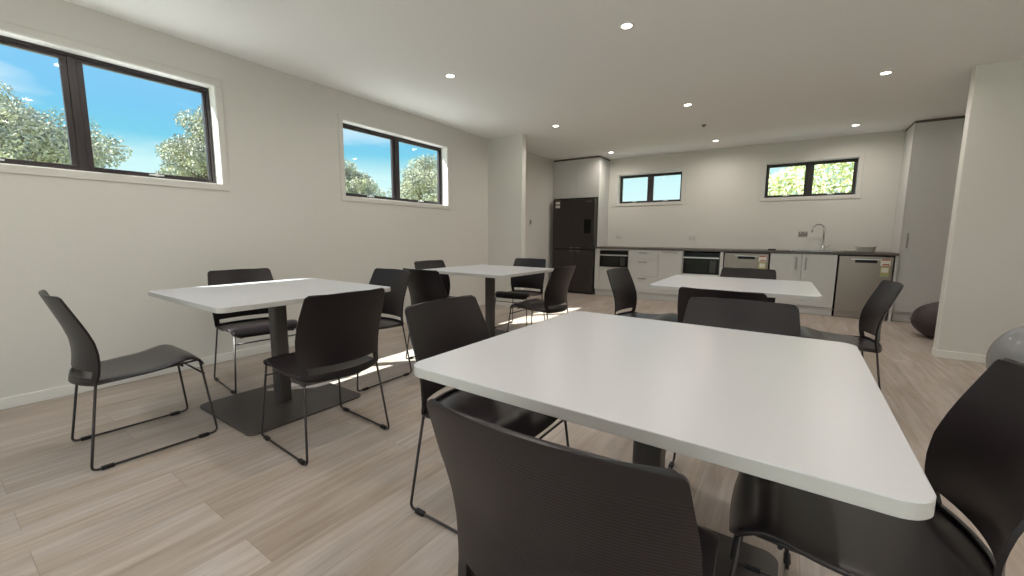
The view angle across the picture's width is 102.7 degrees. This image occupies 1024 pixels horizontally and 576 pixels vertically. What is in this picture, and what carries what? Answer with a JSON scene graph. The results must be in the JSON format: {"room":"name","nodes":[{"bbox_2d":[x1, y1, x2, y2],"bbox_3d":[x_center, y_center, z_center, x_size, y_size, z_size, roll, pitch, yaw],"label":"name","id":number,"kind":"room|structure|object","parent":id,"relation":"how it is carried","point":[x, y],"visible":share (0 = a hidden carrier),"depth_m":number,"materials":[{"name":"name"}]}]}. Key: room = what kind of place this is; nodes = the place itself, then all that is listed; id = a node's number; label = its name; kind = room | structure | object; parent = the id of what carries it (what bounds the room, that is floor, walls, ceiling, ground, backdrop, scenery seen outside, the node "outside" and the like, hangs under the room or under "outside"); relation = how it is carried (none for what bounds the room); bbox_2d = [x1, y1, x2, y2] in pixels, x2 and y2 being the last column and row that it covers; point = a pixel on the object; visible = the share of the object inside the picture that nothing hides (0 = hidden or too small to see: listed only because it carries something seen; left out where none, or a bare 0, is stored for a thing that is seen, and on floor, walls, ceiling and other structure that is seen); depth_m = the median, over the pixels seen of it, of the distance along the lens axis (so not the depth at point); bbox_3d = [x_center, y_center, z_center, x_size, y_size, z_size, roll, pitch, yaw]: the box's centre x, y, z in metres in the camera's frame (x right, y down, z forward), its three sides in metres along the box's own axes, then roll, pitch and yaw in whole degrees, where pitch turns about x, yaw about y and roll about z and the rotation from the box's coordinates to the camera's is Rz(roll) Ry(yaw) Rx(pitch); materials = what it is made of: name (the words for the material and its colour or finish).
{"room":"common room","nodes":[
{"label":"common room","id":0,"kind":"room"},
{"bbox_2d":[0,0,553,398],"bbox_3d":[-1.907,-0.720,4.417,0.160,2.687,10.792,5,9,34],"label":"wall","id":1,"kind":"structure","parent":0,"point":[99,247],"depth_m":3.41,"materials":[{"name":"paint"}]},
{"bbox_2d":[0,20,229,190],"bbox_3d":[-2.945,-1.189,2.784,0.161,0.893,1.701,5,9,34],"label":"window","id":2,"kind":"structure","parent":1,"relation":"in","point":[71,61],"depth_m":2.85,"materials":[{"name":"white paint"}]},
{"bbox_2d":[0,300,484,409],"bbox_3d":[-2.581,0.617,3.440,0.013,0.072,7.842,5,9,34],"label":"baseboard","id":3,"kind":"structure","parent":1,"relation":"attached to","point":[47,394],"depth_m":3.01,"materials":[{"name":"white paint"}]},
{"bbox_2d":[338,113,450,209],"bbox_3d":[-1.400,-1.466,5.051,0.161,0.893,1.701,5,9,34],"label":"window","id":4,"kind":"structure","parent":1,"relation":"in","point":[344,121],"depth_m":5.05,"materials":[{"name":"white paint"}]},
{"bbox_2d":[488,134,525,301],"bbox_3d":[-0.089,-1.006,6.376,0.634,2.587,0.103,5,9,34],"label":"wall","id":5,"kind":"structure","parent":0,"point":[506,154],"depth_m":6.29,"materials":[{"name":"paint"}]},
{"bbox_2d":[495,301,517,307],"bbox_3d":[-0.091,0.243,6.521,0.634,0.072,0.116,5,9,34],"label":"baseboard","id":6,"kind":"structure","parent":5,"relation":"attached to","point":[509,304],"depth_m":6.47,"materials":[{"name":"white paint"}]},
{"bbox_2d":[0,292,1023,575],"bbox_3d":[1.209,0.852,2.486,7.426,0.100,10.472,5,9,34],"label":"floor","id":7,"kind":"structure","parent":0,"point":[226,501],"depth_m":1.89,"materials":[{"name":"wood"}]},
{"bbox_2d":[38,289,217,470],"bbox_3d":[-1.993,0.406,2.146,0.484,0.825,0.566,6,9,35],"label":"cafe chair","id":8,"kind":"object","parent":7,"relation":"on","point":[87,369],"visible":1,"depth_m":2.00,"materials":[{"name":"black plastic"}]},
{"bbox_2d":[207,268,297,393],"bbox_3d":[-1.953,0.283,3.112,0.566,0.825,0.484,7,9,40],"label":"cafe chair","id":9,"kind":"object","parent":7,"relation":"on","point":[252,327],"visible":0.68,"depth_m":3.11,"materials":[{"name":"black plastic"}]},
{"bbox_2d":[148,278,389,435],"bbox_3d":[-1.515,0.379,2.671,1.026,0.752,1.026,5,9,34],"label":"cafe table","id":10,"kind":"object","parent":7,"relation":"on","point":[284,401],"visible":0.91,"depth_m":2.60,"materials":[{"name":"white laminate"}]},
{"bbox_2d":[261,288,389,464],"bbox_3d":[-1.006,0.404,2.212,0.566,0.825,0.484,6,9,37],"label":"cafe chair","id":11,"kind":"object","parent":7,"relation":"on","point":[336,334],"visible":1,"depth_m":2.04,"materials":[{"name":"black plastic"}]},
{"bbox_2d":[357,268,411,391],"bbox_3d":[-1.116,0.281,3.176,0.484,0.825,0.566,5,9,33],"label":"cafe chair","id":12,"kind":"object","parent":7,"relation":"on","point":[397,280],"visible":0.48,"depth_m":3.28,"materials":[{"name":"black plastic"}]},
{"bbox_2d":[403,268,447,358],"bbox_3d":[-0.621,0.228,3.622,0.484,0.825,0.566,6,9,35],"label":"cafe chair","id":13,"kind":"object","parent":7,"relation":"on","point":[423,285],"visible":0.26,"depth_m":3.37,"materials":[{"name":"black plastic"}]},
{"bbox_2d":[414,260,456,297],"bbox_3d":[-0.718,0.125,4.429,0.566,0.825,0.484,6,9,36],"label":"cafe chair","id":14,"kind":"object","parent":7,"relation":"on","point":[427,264],"visible":0.25,"depth_m":4.62,"materials":[{"name":"black plastic"}]},
{"bbox_2d":[405,295,568,533],"bbox_3d":[-0.095,0.479,1.674,0.566,0.825,0.484,5,9,34],"label":"cafe chair","id":15,"kind":"object","parent":7,"relation":"on","point":[439,326],"visible":0.53,"depth_m":1.67,"materials":[{"name":"black plastic"}]},
{"bbox_2d":[422,264,553,337],"bbox_3d":[-0.234,0.173,4.366,1.026,0.752,1.026,5,9,34],"label":"cafe table","id":16,"kind":"object","parent":7,"relation":"on","point":[490,272],"visible":0.48,"depth_m":4.31,"materials":[{"name":"white laminate"}]},
{"bbox_2d":[495,258,545,328],"bbox_3d":[0.104,0.069,4.911,0.484,0.825,0.566,4,8,29],"label":"cafe chair","id":17,"kind":"object","parent":7,"relation":"on","point":[535,281],"visible":0.85,"depth_m":5.03,"materials":[{"name":"black plastic"}]},
{"bbox_2d":[507,265,575,331],"bbox_3d":[0.299,0.183,4.029,0.566,0.825,0.484,5,9,35],"label":"cafe chair","id":18,"kind":"object","parent":7,"relation":"on","point":[555,295],"visible":0.9,"depth_m":3.85,"materials":[{"name":"black plastic"}]},
{"bbox_2d":[427,398,719,575],"bbox_3d":[0.160,0.585,0.855,0.484,0.825,0.566,5,9,32],"label":"cafe chair","id":19,"kind":"object","parent":7,"relation":"on","point":[526,505],"visible":1,"depth_m":0.60,"materials":[{"name":"black plastic"}]},
{"bbox_2d":[552,198,597,293],"bbox_3d":[1.327,-0.825,8.147,0.876,1.798,0.593,5,9,34],"label":"refrigerator","id":20,"kind":"object","parent":7,"relation":"on","point":[575,221],"visible":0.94,"depth_m":7.85,"materials":[{"name":"metal"}]},
{"bbox_2d":[551,156,609,273],"bbox_3d":[1.357,-1.227,8.193,0.974,2.584,0.500,5,9,34],"label":"surround","id":21,"kind":"object","parent":7,"relation":"on","point":[584,177],"visible":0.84,"depth_m":7.86,"materials":[{"name":"laminate"}]},
{"bbox_2d":[594,249,628,295],"bbox_3d":[1.986,-0.310,7.798,0.643,0.876,0.628,5,9,34],"label":"base cabinet","id":22,"kind":"object","parent":7,"relation":"on","point":[602,286],"visible":0.3,"depth_m":7.68,"materials":[{"name":"laminate"}]},
{"bbox_2d":[599,250,627,267],"bbox_3d":[2.008,-0.546,7.726,0.528,0.325,0.560,5,9,34],"label":"microwave oven","id":23,"kind":"object","parent":22,"relation":"in","point":[608,258],"visible":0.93,"depth_m":7.51,"materials":[{"name":"black plastic"}]},
{"bbox_2d":[607,267,677,322],"bbox_3d":[1.115,0.257,3.490,0.566,0.825,0.484,6,9,38],"label":"cafe chair","id":24,"kind":"object","parent":7,"relation":"on","point":[623,288],"visible":0.62,"depth_m":3.61,"materials":[{"name":"black plastic"}]},
{"bbox_2d":[628,249,658,299],"bbox_3d":[2.467,-0.266,7.476,0.520,0.876,0.628,5,9,34],"label":"base cabinet","id":25,"kind":"object","parent":7,"relation":"on","point":[643,264],"visible":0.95,"depth_m":7.23,"materials":[{"name":"laminate"}]},
{"bbox_2d":[657,250,682,301],"bbox_3d":[2.843,-0.231,7.224,0.387,0.876,0.628,5,9,34],"label":"base cabinet","id":26,"kind":"object","parent":7,"relation":"on","point":[670,261],"visible":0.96,"depth_m":7.00,"materials":[{"name":"laminate"}]},
{"bbox_2d":[414,311,935,575],"bbox_3d":[0.426,0.569,1.281,1.026,0.752,1.026,5,9,35],"label":"cafe table","id":27,"kind":"object","parent":7,"relation":"on","point":[807,414],"visible":0.84,"depth_m":0.93,"materials":[{"name":"white laminate"}]},
{"bbox_2d":[682,251,724,276],"bbox_3d":[3.257,-0.193,6.947,0.613,0.876,0.628,5,9,34],"label":"base cabinet","id":28,"kind":"object","parent":7,"relation":"on","point":[722,254],"visible":0.02,"depth_m":6.55,"materials":[{"name":"laminate"}]},
{"bbox_2d":[682,252,719,276],"bbox_3d":[3.231,-0.413,6.908,0.543,0.375,0.560,5,9,34],"label":"microwave oven","id":29,"kind":"object","parent":28,"relation":"in","point":[694,263],"visible":1,"depth_m":6.69,"materials":[{"name":"black plastic"}]},
{"bbox_2d":[677,287,767,322],"bbox_3d":[1.258,0.393,2.433,0.484,0.825,0.566,6,9,37],"label":"cafe chair","id":30,"kind":"object","parent":7,"relation":"on","point":[684,293],"visible":0.24,"depth_m":2.20,"materials":[{"name":"black plastic"}]},
{"bbox_2d":[668,297,800,569],"bbox_3d":[0.873,0.488,1.659,0.484,0.825,0.566,5,9,33],"label":"cafe chair","id":31,"kind":"object","parent":7,"relation":"on","point":[737,314],"visible":0.27,"depth_m":1.81,"materials":[{"name":"black plastic"}]},
{"bbox_2d":[649,275,821,300],"bbox_3d":[1.700,0.336,3.194,1.026,0.752,1.026,5,9,32],"label":"cafe table","id":32,"kind":"object","parent":7,"relation":"on","point":[786,289],"visible":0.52,"depth_m":2.98,"materials":[{"name":"white laminate"}]},
{"bbox_2d":[724,252,770,268],"bbox_3d":[3.767,-0.139,6.598,0.601,0.865,0.586,5,9,34],"label":"dishwasher","id":33,"kind":"object","parent":7,"relation":"on","point":[755,260],"visible":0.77,"depth_m":6.33,"materials":[{"name":"silver metal"}]},
{"bbox_2d":[720,267,776,302],"bbox_3d":[1.993,0.256,3.550,0.484,0.825,0.566,5,9,34],"label":"cafe chair","id":34,"kind":"object","parent":7,"relation":"on","point":[753,273],"visible":0.16,"depth_m":3.70,"materials":[{"name":"black plastic"}]},
{"bbox_2d":[769,253,837,315],"bbox_3d":[4.363,-0.090,6.206,0.797,0.876,0.628,5,9,34],"label":"base cabinet","id":35,"kind":"object","parent":7,"relation":"on","point":[818,269],"visible":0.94,"depth_m":5.91,"materials":[{"name":"laminate"}]},
{"bbox_2d":[595,246,899,255],"bbox_3d":[3.472,-0.626,6.754,4.216,0.034,0.619,5,9,34],"label":"countertop","id":36,"kind":"structure","parent":35,"relation":"on","point":[600,247],"depth_m":6.30,"materials":[{"name":"stone"}]},
{"bbox_2d":[790,250,832,256],"bbox_3d":[4.448,-0.475,6.106,0.504,0.163,0.384,5,9,34],"label":"sink","id":37,"kind":"object","parent":36,"relation":"in","point":[790,250],"visible":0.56,"depth_m":6.12,"materials":[{"name":"silver metal"}]},
{"bbox_2d":[811,224,830,250],"bbox_3d":[4.669,-0.767,6.190,0.256,0.406,0.063,4,8,28],"label":"tap","id":38,"kind":"object","parent":36,"relation":"on","point":[822,245],"visible":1,"depth_m":6.17,"materials":[{"name":"silver metal"}]},
{"bbox_2d":[855,246,876,251],"bbox_3d":[4.936,-0.543,5.716,0.244,0.082,0.183,5,9,34],"label":"tub","id":39,"kind":"object","parent":36,"relation":"on","point":[858,248],"visible":0.92,"depth_m":5.65,"materials":[{"name":"grey plastic"}]},
{"bbox_2d":[800,280,903,389],"bbox_3d":[2.211,0.355,2.785,0.566,0.825,0.484,5,8,30],"label":"cafe chair","id":40,"kind":"object","parent":7,"relation":"on","point":[872,316],"visible":0.67,"depth_m":2.74,"materials":[{"name":"black plastic"}]},
{"bbox_2d":[832,254,893,320],"bbox_3d":[4.937,-0.031,5.814,0.566,0.865,0.586,5,9,34],"label":"dishwasher","id":41,"kind":"object","parent":7,"relation":"on","point":[858,277],"visible":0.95,"depth_m":5.62,"materials":[{"name":"silver metal"}]},
{"bbox_2d":[729,358,1023,575],"bbox_3d":[0.847,0.572,0.995,0.566,0.825,0.484,5,9,34],"label":"cafe chair","id":42,"kind":"object","parent":7,"relation":"on","point":[974,459],"visible":0.76,"depth_m":0.94,"materials":[{"name":"black plastic"}]},
{"bbox_2d":[886,256,898,321],"bbox_3d":[5.207,-0.015,5.658,0.028,0.875,0.598,5,9,34],"label":"end panel","id":43,"kind":"object","parent":7,"relation":"on","point":[895,263],"visible":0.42,"depth_m":5.42,"materials":[{"name":"laminate"}]},
{"bbox_2d":[910,302,938,337],"bbox_3d":[5.003,0.356,4.418,1.031,0.472,0.717,5,9,34],"label":"bean bag","id":44,"kind":"object","parent":7,"relation":"on","point":[923,318],"visible":0.2,"depth_m":4.53,"materials":[{"name":"brown fabric"}]},
{"bbox_2d":[891,116,964,321],"bbox_3d":[5.657,-0.824,5.276,1.010,2.585,0.560,5,9,34],"label":"tall cabinet","id":45,"kind":"object","parent":7,"relation":"on","point":[932,147],"visible":0.44,"depth_m":5.22,"materials":[{"name":"laminate"}]},
{"bbox_2d":[985,326,1023,368],"bbox_3d":[3.490,0.508,2.622,0.600,0.579,0.600,5,9,34],"label":"ball","id":46,"kind":"object","parent":7,"relation":"on","point":[1010,344],"visible":0.44,"depth_m":2.68,"materials":[{"name":"grey plastic"}]},
{"bbox_2d":[64,0,1023,160],"bbox_3d":[1.237,-1.887,2.132,7.726,0.250,10.792,5,9,34],"label":"ceiling","id":47,"kind":"structure","parent":0,"point":[754,72],"depth_m":3.41,"materials":[{"name":"paint"}]},
{"bbox_2d":[445,73,455,77],"bbox_3d":[-0.578,-1.987,3.836,0.104,0.007,0.104,5,9,34],"label":"recessed light","id":48,"kind":"object","parent":47,"relation":"in","point":[448,75],"visible":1,"depth_m":3.82,"materials":[{"name":"white"}]},
{"bbox_2d":[619,22,633,29],"bbox_3d":[0.813,-1.859,2.904,0.104,0.007,0.104,5,9,34],"label":"recessed light","id":49,"kind":"object","parent":47,"relation":"in","point":[626,25],"visible":1,"depth_m":2.90,"materials":[{"name":"white"}]},
{"bbox_2d":[878,70,892,74],"bbox_3d":[3.371,-1.940,3.693,0.104,0.007,0.104,5,9,34],"label":"recessed light","id":50,"kind":"object","parent":47,"relation":"in","point":[887,71],"visible":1,"depth_m":3.68,"materials":[{"name":"white"}]},
{"bbox_2d":[607,130,905,315],"bbox_3d":[4.204,-0.964,6.689,7.406,2.687,0.160,5,9,34],"label":"wall","id":51,"kind":"structure","parent":0,"point":[722,205],"depth_m":6.68,"materials":[{"name":"paint"}]},
{"bbox_2d":[615,167,685,206],"bbox_3d":[2.579,-1.867,7.673,1.266,0.641,0.161,5,9,34],"label":"window","id":52,"kind":"structure","parent":51,"relation":"in","point":[650,174],"depth_m":7.69,"materials":[{"name":"white paint"}]},
{"bbox_2d":[607,243,890,251],"bbox_3d":[3.645,-0.701,7.001,4.218,0.055,0.006,5,9,34],"label":"backsplash","id":53,"kind":"structure","parent":51,"relation":"attached to","point":[608,244],"depth_m":6.84,"materials":[{"name":"paint"}]},
{"bbox_2d":[798,232,807,235],"bbox_3d":[4.531,-0.841,6.377,0.116,0.072,0.011,5,9,34],"label":"power outlet","id":54,"kind":"object","parent":51,"relation":"attached to","point":[799,233],"visible":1,"depth_m":6.38,"materials":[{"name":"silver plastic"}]},
{"bbox_2d":[760,153,864,201],"bbox_3d":[4.588,-1.681,6.327,1.256,0.641,0.161,5,9,34],"label":"window","id":55,"kind":"structure","parent":51,"relation":"in","point":[857,158],"depth_m":6.30,"materials":[{"name":"white paint"}]},
{"bbox_2d":[937,58,1023,354],"bbox_3d":[4.933,-0.556,3.126,2.182,2.587,0.110,5,9,34],"label":"wall partition","id":56,"kind":"structure","parent":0,"point":[984,299],"depth_m":3.57,"materials":[{"name":"paint"}]},
{"bbox_2d":[933,65,977,348],"bbox_3d":[4.027,-0.676,3.729,0.007,2.515,0.110,5,9,34],"label":"trim","id":57,"kind":"structure","parent":56,"relation":"attached to","point":[974,70],"depth_m":3.71,"materials":[{"name":"white paint"}]},
{"bbox_2d":[931,347,985,362],"bbox_3d":[4.915,0.691,3.283,2.195,0.072,0.123,5,9,34],"label":"baseboard","id":58,"kind":"structure","parent":56,"relation":"attached to","point":[936,353],"depth_m":3.76,"materials":[{"name":"white paint"}]},
{"label":"outside","id":59,"kind":"structure","parent":0,"visible":0},
{"bbox_3d":[-0.010,1.394,0.177,120.000,0.290,120.000,5,9,34],"label":"ground","id":60,"kind":"structure","parent":59,"visible":0},
{"bbox_2d":[0,81,132,167],"bbox_3d":[-10.236,-2.012,8.056,3.974,4.268,3.880,-3,8,-26],"label":"tree","id":61,"kind":"object","parent":60,"relation":"on","point":[50,146],"visible":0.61,"depth_m":7.72,"materials":[{"name":"green plant"}]},
{"bbox_2d":[154,104,207,178],"bbox_3d":[-8.007,-2.591,11.234,2.969,4.646,2.829,5,9,34],"label":"tree","id":62,"kind":"object","parent":60,"relation":"on","point":[190,152],"visible":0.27,"depth_m":10.27,"materials":[{"name":"green plant"}]},
{"bbox_2d":[344,159,386,196],"bbox_3d":[-5.761,-2.531,14.407,2.718,3.762,2.714,5,9,34],"label":"tree","id":63,"kind":"object","parent":60,"relation":"on","point":[355,184],"visible":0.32,"depth_m":14.09,"materials":[{"name":"green plant"}]},
{"bbox_2d":[387,153,437,201],"bbox_3d":[-3.482,-3.386,17.698,3.569,4.659,3.748,5,9,34],"label":"tree","id":64,"kind":"object","parent":60,"relation":"on","point":[424,186],"visible":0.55,"depth_m":16.45,"materials":[{"name":"green plant"}]},
{"bbox_2d":[768,162,853,195],"bbox_3d":[7.041,-1.573,9.135,5.244,3.362,2.145,6,9,38],"label":"hedge","id":65,"kind":"object","parent":60,"relation":"on","point":[790,187],"visible":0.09,"depth_m":9.08,"materials":[{"name":"green plant"}]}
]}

